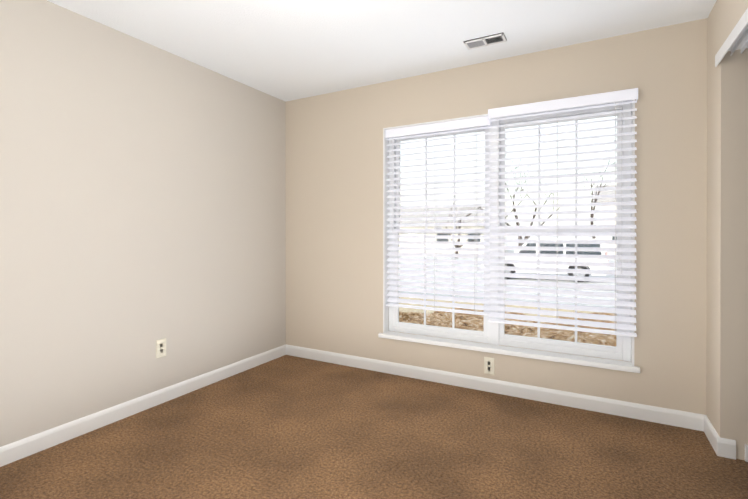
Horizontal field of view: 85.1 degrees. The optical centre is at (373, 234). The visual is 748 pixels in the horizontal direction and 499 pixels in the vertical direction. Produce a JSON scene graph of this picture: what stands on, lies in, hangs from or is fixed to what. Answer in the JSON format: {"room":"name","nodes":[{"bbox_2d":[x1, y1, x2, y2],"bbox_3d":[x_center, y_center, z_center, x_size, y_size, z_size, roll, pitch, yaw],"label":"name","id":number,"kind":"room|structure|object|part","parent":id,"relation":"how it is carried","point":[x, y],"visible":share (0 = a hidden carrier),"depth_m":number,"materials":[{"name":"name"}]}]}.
{"room":"empty bedroom","nodes":[
{"label":"empty bedroom","id":0,"kind":"room"},
{"bbox_2d":[0,0,285,446],"bbox_3d":[-1.767,-0.007,2.414,0.150,2.540,3.850,0,0,28],"label":"wall","id":1,"kind":"structure","parent":0,"point":[142,197],"depth_m":2.57,"materials":[{"name":"paint"}]},
{"bbox_2d":[0,344,285,466],"bbox_3d":[-1.695,1.116,2.378,0.014,0.095,3.550,0,0,28],"label":"baseboard","id":2,"kind":"structure","parent":1,"relation":"attached to","point":[27,446],"depth_m":2.56,"materials":[{"name":"white wood"}]},
{"bbox_2d":[156,338,165,357],"bbox_3d":[-1.466,0.782,2.806,0.009,0.124,0.075,0,0,28],"label":"electrical outlet","id":3,"kind":"object","parent":1,"relation":"attached to","point":[160,347],"visible":1,"depth_m":2.80,"materials":[{"name":"beige plastic"}]},
{"bbox_2d":[0,355,747,498],"bbox_3d":[-0.023,1.216,1.386,4.200,0.100,3.700,0,0,28],"label":"floor","id":4,"kind":"structure","parent":0,"point":[288,427],"depth_m":2.19,"materials":[{"name":"carpet"}]},
{"bbox_2d":[47,0,716,101],"bbox_3d":[0.013,-1.324,1.443,4.200,0.100,3.850,0,0,28],"label":"ceiling","id":5,"kind":"structure","parent":0,"point":[287,50],"depth_m":2.55,"materials":[{"name":"paint"}]},
{"bbox_2d":[464,33,506,49],"bbox_3d":[0.732,-1.272,2.685,0.255,0.012,0.115,0,0,28],"label":"ceiling vent","id":6,"kind":"object","parent":5,"relation":"in","point":[486,41],"visible":1,"depth_m":2.67,"materials":[{"name":"metal"}]},
{"bbox_2d":[286,18,706,414],"bbox_3d":[0.961,-0.009,3.038,4.050,2.540,0.150,0,0,28],"label":"wall","id":7,"kind":"structure","parent":0,"point":[334,222],"depth_m":2.87,"materials":[{"name":"paint"}]},
{"bbox_2d":[484,357,493,374],"bbox_3d":[0.851,0.971,3.010,0.075,0.124,0.009,0,0,28],"label":"electrical outlet","id":8,"kind":"object","parent":7,"relation":"attached to","point":[488,365],"visible":1,"depth_m":3.01,"materials":[{"name":"white plastic"}]},
{"bbox_2d":[286,344,704,430],"bbox_3d":[0.553,1.113,3.170,3.210,0.095,0.014,0,0,28],"label":"baseboard","id":9,"kind":"structure","parent":7,"relation":"attached to","point":[679,418],"depth_m":2.90,"materials":[{"name":"white wood"}]},
{"bbox_2d":[383,100,634,365],"bbox_3d":[0.899,-0.032,3.071,1.790,1.725,0.150,0,0,28],"label":"window","id":10,"kind":"structure","parent":7,"relation":"in","point":[627,354],"depth_m":3.06,"materials":[{"name":"white plastic"}]},
{"bbox_2d":[385,116,490,315],"bbox_3d":[0.488,-0.138,3.247,0.867,1.486,0.073,0,0,28],"label":"window blind","id":11,"kind":"object","parent":10,"relation":"attached to","point":[446,126],"visible":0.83,"depth_m":3.23,"materials":[{"name":"white plastic"}]},
{"bbox_3d":[0.916,-0.026,3.102,1.670,1.617,0.071,0,0,28],"label":"window sashes","id":12,"kind":"part","parent":10,"relation":"part of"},
{"bbox_2d":[488,88,637,336],"bbox_3d":[1.239,-0.135,2.755,0.915,1.543,0.073,0,0,28],"label":"window blind","id":13,"kind":"object","parent":10,"relation":"attached to","point":[596,99],"visible":1,"depth_m":2.73,"materials":[{"name":"white plastic"}]},
{"bbox_2d":[378,331,639,372],"bbox_3d":[0.875,0.848,3.029,1.850,0.035,0.117,0,0,28],"label":"window sill","id":14,"kind":"structure","parent":7,"relation":"attached to","point":[618,365],"depth_m":2.91,"materials":[{"name":"white wood"}]},
{"bbox_2d":[706,0,747,459],"bbox_3d":[1.173,-0.051,0.818,0.120,2.440,3.550,0,0,28],"label":"wall","id":15,"kind":"structure","parent":0,"point":[727,269],"depth_m":2.13,"materials":[{"name":"paint"}]},
{"bbox_2d":[704,415,718,454],"bbox_3d":[1.889,1.116,2.282,0.014,0.095,0.300,0,0,28],"label":"baseboard","id":16,"kind":"structure","parent":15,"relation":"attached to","point":[711,433],"depth_m":2.27,"materials":[{"name":"white wood"}]},
{"bbox_2d":[717,437,735,459],"bbox_3d":[1.841,1.116,2.129,0.076,0.095,0.014,0,0,28],"label":"baseboard","id":17,"kind":"structure","parent":15,"relation":"attached to","point":[726,448],"depth_m":2.12,"materials":[{"name":"white wood"}]},
{"bbox_2d":[715,8,747,66],"bbox_3d":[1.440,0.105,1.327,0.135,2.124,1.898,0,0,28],"label":"track rail","id":18,"kind":"object","parent":15,"relation":"attached to","point":[737,39],"visible":1,"depth_m":1.97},
{"bbox_2d":[744,444,747,461],"bbox_3d":[1.916,1.121,2.088,0.022,0.085,0.016,0,0,28],"label":"baseboard","id":19,"kind":"structure","parent":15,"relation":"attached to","point":[746,453],"depth_m":2.08,"materials":[{"name":"paint"}]},
{"label":"outside","id":20,"kind":"structure","parent":0,"visible":0},
{"bbox_2d":[399,236,616,307],"bbox_3d":[94.586,1.560,179.788,400.000,0.200,399.850,0,0,28],"label":"ground","id":21,"kind":"structure","parent":20,"point":[519,279],"depth_m":17.60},
{"bbox_2d":[399,205,484,253],"bbox_3d":[5.520,-0.724,47.125,16.800,5.300,8.800,0,0,20],"label":"building","id":22,"kind":"structure","parent":21,"relation":"on","point":[440,221],"depth_m":42.97,"materials":[{"name":"white"}]},
{"bbox_2d":[446,189,507,253],"bbox_3d":[7.742,-1.072,32.983,6.249,6.113,5.543,0,0,28],"label":"tree","id":23,"kind":"object","parent":21,"relation":"on","point":[458,240],"depth_m":33.64,"materials":[{"name":"plant"}]},
{"bbox_2d":[393,297,628,361],"bbox_3d":[1.376,1.561,8.052,80.000,1.273,9.010,0,0,28],"label":"lawn","id":24,"kind":"structure","parent":21,"relation":"on","point":[470,324],"depth_m":5.30,"materials":[{"name":"brown plant"}]},
{"bbox_2d":[473,139,579,245],"bbox_3d":[10.289,-2.223,26.839,6.661,8.462,10.302,0,0,28],"label":"tree","id":25,"kind":"object","parent":21,"relation":"on","point":[518,224],"depth_m":25.89,"materials":[{"name":"plant"}]},
{"bbox_2d":[482,237,609,281],"bbox_3d":[7.742,1.076,18.733,5.180,1.900,2.400,0,0,22],"label":"suv","id":26,"kind":"object","parent":21,"relation":"on","point":[561,252],"depth_m":17.64,"materials":[{"name":"white metal"}]},
{"bbox_2d":[554,128,616,238],"bbox_3d":[13.477,-2.140,24.363,4.695,8.298,6.993,0,0,28],"label":"tree","id":27,"kind":"object","parent":21,"relation":"on","point":[592,216],"depth_m":24.64,"materials":[{"name":"plant"}]},
{"bbox_2d":[593,184,631,247],"bbox_3d":[36.255,-1.960,42.955,22.800,7.800,8.800,0,0,33],"label":"building","id":28,"kind":"structure","parent":21,"relation":"on","point":[606,215],"depth_m":45.23,"materials":[{"name":"white"}]}
]}

